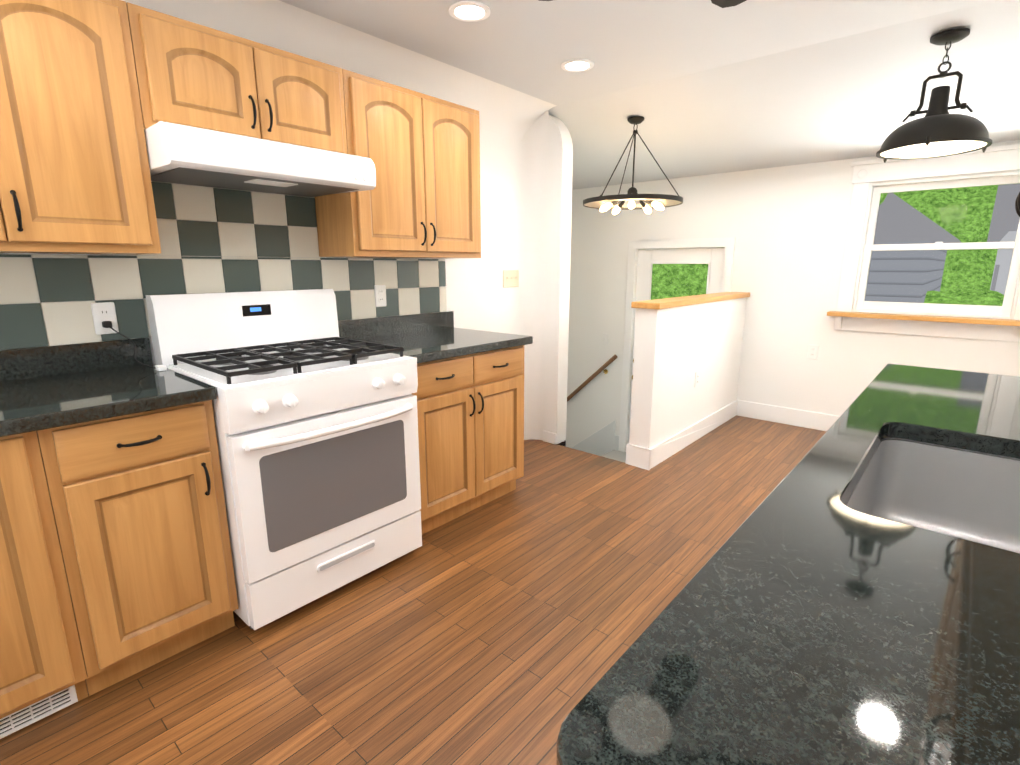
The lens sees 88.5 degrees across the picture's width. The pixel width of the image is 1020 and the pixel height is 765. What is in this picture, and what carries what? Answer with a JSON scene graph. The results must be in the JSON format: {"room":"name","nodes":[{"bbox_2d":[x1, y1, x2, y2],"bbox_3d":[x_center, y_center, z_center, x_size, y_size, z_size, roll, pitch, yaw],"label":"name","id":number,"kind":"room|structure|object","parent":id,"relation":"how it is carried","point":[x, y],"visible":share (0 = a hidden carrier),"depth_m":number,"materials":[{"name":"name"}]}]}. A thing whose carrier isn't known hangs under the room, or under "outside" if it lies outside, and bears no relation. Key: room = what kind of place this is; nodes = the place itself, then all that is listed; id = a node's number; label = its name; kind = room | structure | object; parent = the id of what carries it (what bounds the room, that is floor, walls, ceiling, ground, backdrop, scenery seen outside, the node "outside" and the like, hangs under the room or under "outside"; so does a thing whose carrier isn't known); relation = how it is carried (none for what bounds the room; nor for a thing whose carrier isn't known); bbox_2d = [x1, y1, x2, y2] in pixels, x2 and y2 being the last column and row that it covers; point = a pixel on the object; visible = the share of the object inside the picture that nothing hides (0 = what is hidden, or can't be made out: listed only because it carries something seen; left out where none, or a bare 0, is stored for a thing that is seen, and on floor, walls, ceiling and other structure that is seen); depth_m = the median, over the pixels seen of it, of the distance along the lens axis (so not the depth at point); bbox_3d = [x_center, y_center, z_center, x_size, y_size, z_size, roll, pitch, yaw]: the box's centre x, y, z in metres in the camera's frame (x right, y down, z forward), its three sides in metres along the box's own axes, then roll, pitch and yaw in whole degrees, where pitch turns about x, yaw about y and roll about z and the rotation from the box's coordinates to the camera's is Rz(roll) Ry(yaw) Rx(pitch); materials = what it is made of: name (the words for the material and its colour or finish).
{"room":"kitchen","nodes":[
{"label":"kitchen","id":0,"kind":"room"},
{"bbox_2d":[0,129,520,363],"bbox_3d":[-1.391,-0.324,2.139,0.120,2.520,4.810,11,17,40],"label":"wall","id":1,"kind":"structure","parent":0,"point":[479,297],"depth_m":3.40,"materials":[{"name":"white paint"}]},
{"bbox_2d":[0,0,160,254],"bbox_3d":[-1.531,-0.763,1.501,0.356,0.755,0.762,11,17,40],"label":"upper cabinet","id":2,"kind":"object","parent":1,"relation":"attached to","point":[75,177],"visible":1,"depth_m":1.55,"materials":[{"name":"brown wood"}]},
{"bbox_2d":[0,181,446,349],"bbox_3d":[-1.359,-0.479,2.038,0.009,0.594,2.955,11,17,40],"label":"tile backsplash","id":3,"kind":"structure","parent":1,"relation":"attached to","point":[213,239],"depth_m":2.13,"materials":[{"name":"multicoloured tile"}]},
{"bbox_2d":[91,302,118,334],"bbox_3d":[-1.488,-0.236,1.926,0.009,0.115,0.070,11,17,40],"label":"outlet","id":4,"kind":"object","parent":3,"relation":"attached to","point":[103,311],"visible":0.83,"depth_m":1.92,"materials":[{"name":"white plastic"}]},
{"bbox_2d":[374,285,386,306],"bbox_3d":[-0.693,-0.464,2.809,0.009,0.115,0.070,11,17,40],"label":"outlet","id":5,"kind":"object","parent":3,"relation":"attached to","point":[380,295],"visible":1,"depth_m":2.80,"materials":[{"name":"white plastic"}]},
{"bbox_2d":[126,2,346,153],"bbox_3d":[-1.034,-1.081,2.014,0.356,0.360,0.745,11,17,40],"label":"upper cabinet","id":6,"kind":"object","parent":1,"relation":"attached to","point":[188,73],"visible":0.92,"depth_m":1.86,"materials":[{"name":"brown wood"}]},
{"bbox_2d":[144,121,375,196],"bbox_3d":[-0.971,-0.827,2.015,0.502,0.132,0.742,11,17,40],"label":"range hood","id":7,"kind":"object","parent":6,"relation":"attached to","point":[184,154],"visible":0.92,"depth_m":1.83,"materials":[{"name":"white metal"}]},
{"bbox_2d":[315,69,480,257],"bbox_3d":[-0.521,-1.016,2.631,0.356,0.755,0.809,11,17,40],"label":"upper cabinet","id":8,"kind":"object","parent":1,"relation":"attached to","point":[421,151],"visible":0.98,"depth_m":2.47,"materials":[{"name":"brown wood"}]},
{"bbox_2d":[503,270,518,287],"bbox_3d":[0.011,-0.712,3.593,0.016,0.115,0.162,11,17,40],"label":"switch plate","id":9,"kind":"object","parent":1,"relation":"attached to","point":[510,278],"visible":1,"depth_m":3.59,"materials":[{"name":"beige plastic"}]},
{"bbox_2d":[0,415,826,764],"bbox_3d":[0.272,0.939,1.990,2.940,0.120,6.360,11,17,40],"label":"floor","id":10,"kind":"structure","parent":0,"point":[510,627],"depth_m":1.85,"materials":[{"name":"brown wood"}]},
{"bbox_2d":[0,431,87,738],"bbox_3d":[-1.770,0.586,1.292,0.652,0.873,0.966,11,17,40],"label":"base cabinet","id":11,"kind":"object","parent":10,"relation":"on","point":[41,656],"visible":0.88,"depth_m":1.41,"materials":[{"name":"brown wood"}]},
{"bbox_2d":[0,685,77,738],"bbox_3d":[-1.483,0.962,1.374,0.009,0.088,0.540,11,17,40],"label":"air vent register","id":12,"kind":"object","parent":11,"relation":"attached to","point":[32,713],"visible":0.69,"depth_m":1.51,"materials":[{"name":"white plastic"}]},
{"bbox_2d":[0,338,216,436],"bbox_3d":[-1.632,0.054,1.342,0.643,0.140,1.396,11,17,40],"label":"countertop","id":13,"kind":"structure","parent":11,"relation":"on","point":[45,387],"depth_m":1.68,"materials":[{"name":"black stone"}]},
{"bbox_2d":[102,321,166,370],"bbox_3d":[-1.371,-0.135,1.920,0.244,0.175,0.049,3,13,14],"label":"cord","id":14,"kind":"object","parent":13,"relation":"on","point":[106,324],"visible":0.98,"depth_m":1.91,"materials":[{"name":"black plastic"}]},
{"bbox_2d":[36,400,237,695],"bbox_3d":[-1.311,0.471,1.806,0.652,0.873,0.428,11,17,40],"label":"base cabinet","id":15,"kind":"object","parent":10,"relation":"on","point":[139,509],"visible":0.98,"depth_m":1.59,"materials":[{"name":"brown wood"}]},
{"bbox_2d":[145,288,421,629],"bbox_3d":[-0.867,0.232,2.170,0.730,1.180,0.758,11,17,40],"label":"gas range","id":16,"kind":"object","parent":10,"relation":"on","point":[316,424],"visible":0.96,"depth_m":1.98,"materials":[{"name":"white metal"}]},
{"bbox_2d":[412,345,523,534],"bbox_3d":[-0.395,0.241,2.831,0.652,0.873,0.819,11,17,40],"label":"base cabinet","id":17,"kind":"object","parent":10,"relation":"on","point":[470,410],"visible":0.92,"depth_m":2.61,"materials":[{"name":"brown wood"}]},
{"bbox_2d":[338,311,532,363],"bbox_3d":[-0.394,-0.257,2.728,0.643,0.140,0.834,11,17,40],"label":"countertop","id":18,"kind":"structure","parent":17,"relation":"on","point":[426,337],"depth_m":2.75,"materials":[{"name":"black stone"}]},
{"bbox_3d":[0.973,0.618,1.149,0.652,0.873,2.210,11,17,40],"label":"base cabinet","id":19,"kind":"object","parent":10,"relation":"on","visible":0},
{"bbox_2d":[556,364,1019,764],"bbox_3d":[0.984,0.278,1.063,0.623,0.256,2.230,11,17,40],"label":"countertop","id":20,"kind":"structure","parent":19,"relation":"on","point":[848,593],"depth_m":0.57,"materials":[{"name":"black stone"}]},
{"bbox_2d":[520,110,548,439],"bbox_3d":[0.162,-0.682,3.689,0.130,2.300,0.130,11,17,40],"label":"wall","id":21,"kind":"structure","parent":0,"point":[533,190],"depth_m":3.68,"materials":[{"name":"white paint"}]},
{"bbox_2d":[544,115,572,445],"bbox_3d":[-0.238,0.035,4.378,1.650,4.000,0.120,11,17,40],"label":"wall","id":22,"kind":"structure","parent":0,"point":[559,186],"depth_m":3.64,"materials":[{"name":"white paint"}]},
{"bbox_2d":[602,450,625,462],"bbox_3d":[0.493,1.130,5.023,2.240,1.580,1.671,11,17,40],"label":"landing","id":23,"kind":"object","parent":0,"point":[617,455],"depth_m":5.33,"materials":[{"name":"white paint"}]},
{"bbox_2d":[279,0,994,105],"bbox_3d":[-0.361,-1.274,0.843,3.060,0.100,4.810,11,17,40],"label":"ceiling","id":24,"kind":"structure","parent":0,"point":[529,47],"depth_m":2.32,"materials":[{"name":"white paint"}]},
{"bbox_2d":[122,0,556,139],"bbox_3d":[-1.310,-1.326,1.760,0.200,0.200,4.690,11,17,40],"label":"soffit","id":25,"kind":"object","parent":24,"relation":"attached to","point":[500,108],"visible":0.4,"depth_m":2.44,"materials":[{"name":"white paint"}]},
{"bbox_2d":[449,1,489,21],"bbox_3d":[-0.164,-1.507,2.131,0.170,0.008,0.170,11,17,40],"label":"recessed light","id":26,"kind":"object","parent":24,"relation":"in","point":[469,11],"visible":1,"depth_m":2.12,"materials":[{"name":"white"}]},
{"bbox_2d":[561,59,593,71],"bbox_3d":[0.348,-1.636,2.704,0.170,0.008,0.170,11,17,40],"label":"recessed light","id":27,"kind":"object","parent":24,"relation":"in","point":[575,65],"visible":1,"depth_m":2.70,"materials":[{"name":"white"}]},
{"bbox_2d":[539,0,746,7],"bbox_3d":[0.424,-1.113,1.217,0.996,0.378,0.980,11,17,40],"label":"ceiling fan","id":28,"kind":"object","parent":24,"relation":"hanging from","point":[724,3],"visible":1,"depth_m":1.60,"materials":[{"name":"brown metal"}]},
{"bbox_2d":[629,297,746,448],"bbox_3d":[1.390,0.398,4.058,0.140,2.030,1.670,11,17,40],"label":"wall","id":29,"kind":"structure","parent":0,"point":[676,349],"depth_m":3.59,"materials":[{"name":"white paint"}]},
{"bbox_2d":[642,400,738,469],"bbox_3d":[1.427,0.359,3.983,0.039,0.140,1.659,11,17,40],"label":"baseboard","id":30,"kind":"structure","parent":29,"relation":"attached to","point":[647,458],"depth_m":3.79,"materials":[{"name":"white wood"}]},
{"bbox_2d":[631,292,749,308],"bbox_3d":[1.382,-0.609,3.822,0.190,0.037,1.694,11,17,40],"label":"cap","id":31,"kind":"object","parent":29,"relation":"on","point":[664,303],"depth_m":3.51,"materials":[{"name":"brown wood"}]},
{"bbox_2d":[694,371,699,386],"bbox_3d":[1.365,-0.024,3.816,0.009,0.115,0.070,11,17,40],"label":"outlet","id":32,"kind":"object","parent":29,"relation":"attached to","point":[697,375],"visible":1,"depth_m":3.81,"materials":[{"name":"white plastic"}]},
{"bbox_2d":[548,0,1019,189],"bbox_3d":[1.279,-1.783,3.750,4.460,0.378,1.790,11,17,40],"label":"ceiling","id":33,"kind":"structure","parent":0,"point":[858,95],"depth_m":3.05,"materials":[{"name":"white paint"}]},
{"bbox_2d":[583,116,682,214],"bbox_3d":[0.834,-1.460,3.533,0.666,0.593,0.666,11,17,40],"label":"ring chandelier","id":34,"kind":"object","parent":33,"relation":"hanging from","point":[632,195],"visible":1,"depth_m":3.48,"materials":[{"name":"black metal"}]},
{"bbox_2d":[876,28,991,162],"bbox_3d":[1.913,-1.277,2.332,0.414,0.486,0.425,11,17,40],"label":"dome pendant light","id":35,"kind":"object","parent":33,"relation":"hanging from","point":[938,130],"visible":1,"depth_m":2.29,"materials":[{"name":"black metal"}]},
{"bbox_2d":[566,140,1019,447],"bbox_3d":[1.873,-0.047,4.744,4.340,4.000,0.120,11,17,40],"label":"wall","id":36,"kind":"structure","parent":0,"point":[786,227],"depth_m":4.29,"materials":[{"name":"white paint"}]},
{"bbox_2d":[567,355,616,401],"bbox_3d":[0.717,0.103,5.673,0.979,0.930,0.080,11,17,40],"label":"stair handrail","id":37,"kind":"object","parent":36,"relation":"attached to","point":[593,375],"visible":0.6,"depth_m":5.45,"materials":[{"name":"brown wood"}]},
{"bbox_2d":[572,420,618,455],"bbox_3d":[0.720,1.007,5.914,1.105,1.407,0.020,11,17,40],"label":"skirt","id":38,"kind":"object","parent":36,"relation":"attached to","point":[603,441],"visible":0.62,"depth_m":5.58,"materials":[{"name":"white paint"}]},
{"bbox_2d":[628,248,723,443],"bbox_3d":[1.534,-0.222,4.955,0.840,2.028,0.113,11,17,40],"label":"exterior door","id":39,"kind":"structure","parent":36,"relation":"in","point":[713,258],"depth_m":4.80,"materials":[{"name":"white"}]},
{"bbox_2d":[619,237,734,451],"bbox_3d":[1.550,-0.262,4.971,0.990,2.119,0.137,11,17,40],"label":"door frame","id":40,"kind":"structure","parent":36,"relation":"attached to","point":[727,243],"depth_m":5.01,"materials":[{"name":"white wood"}]},
{"bbox_2d":[738,400,839,430],"bbox_3d":[2.668,0.349,4.028,1.811,0.140,0.018,11,17,40],"label":"baseboard","id":41,"kind":"structure","parent":36,"relation":"attached to","point":[790,416],"depth_m":4.34,"materials":[{"name":"white wood"}]},
{"bbox_2d":[807,344,818,359],"bbox_3d":[2.396,-0.241,4.145,0.070,0.115,0.009,11,17,40],"label":"outlet","id":42,"kind":"object","parent":36,"relation":"attached to","point":[812,352],"visible":1,"depth_m":4.14,"materials":[{"name":"white plastic"}]},
{"bbox_2d":[827,143,1019,341],"bbox_3d":[2.891,-0.919,3.547,1.150,1.205,0.254,11,17,40],"label":"window unit","id":43,"kind":"structure","parent":36,"relation":"in","point":[853,308],"depth_m":3.60,"materials":[{"name":"white wood"}]},
{"bbox_3d":[1.335,-0.030,0.824,0.120,2.520,6.360,11,17,40],"label":"wall","id":44,"kind":"structure","parent":0,"visible":0},
{"bbox_2d":[1015,194,1019,216],"bbox_3d":[1.680,-0.765,1.440,0.356,0.725,0.357,11,17,40],"label":"pendant light","id":45,"kind":"object","parent":44,"relation":"attached to","point":[1017,209],"visible":0.6,"depth_m":1.51,"materials":[{"name":"black metal"}]},
{"bbox_2d":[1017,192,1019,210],"bbox_3d":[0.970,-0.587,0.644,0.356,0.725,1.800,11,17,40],"label":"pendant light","id":46,"kind":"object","parent":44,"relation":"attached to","point":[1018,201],"visible":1,"depth_m":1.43,"materials":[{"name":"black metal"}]},
{"bbox_3d":[19.761,-4.645,25.949,60.000,2.100,55.540,11,17,40],"label":"ground","id":47,"kind":"structure","parent":0,"visible":0},
{"bbox_2d":[651,185,1003,305],"bbox_3d":[11.341,-4.743,12.768,10.176,11.692,20.341,11,17,40],"label":"shrubs","id":48,"kind":"object","parent":47,"relation":"on","point":[949,209],"depth_m":14.48,"materials":[{"name":"green plant"}]},
{"bbox_2d":[879,193,887,204],"bbox_3d":[3.944,-3.502,7.877,4.788,7.573,5.126,11,17,40],"label":"tree","id":49,"kind":"object","parent":47,"relation":"on","point":[882,197],"depth_m":7.05,"materials":[{"name":"green plant"}]},
{"bbox_2d":[865,193,960,302],"bbox_3d":[6.409,-3.001,11.864,5.900,4.850,6.350,11,17,40],"label":"neighbor house","id":50,"kind":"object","parent":47,"relation":"on","point":[924,275],"depth_m":8.33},
{"bbox_2d":[987,183,1019,294],"bbox_3d":[13.131,-2.567,10.273,5.700,4.700,6.600,11,17,40],"label":"neighbor house","id":51,"kind":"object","parent":47,"relation":"on","point":[1004,222],"depth_m":9.96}
]}

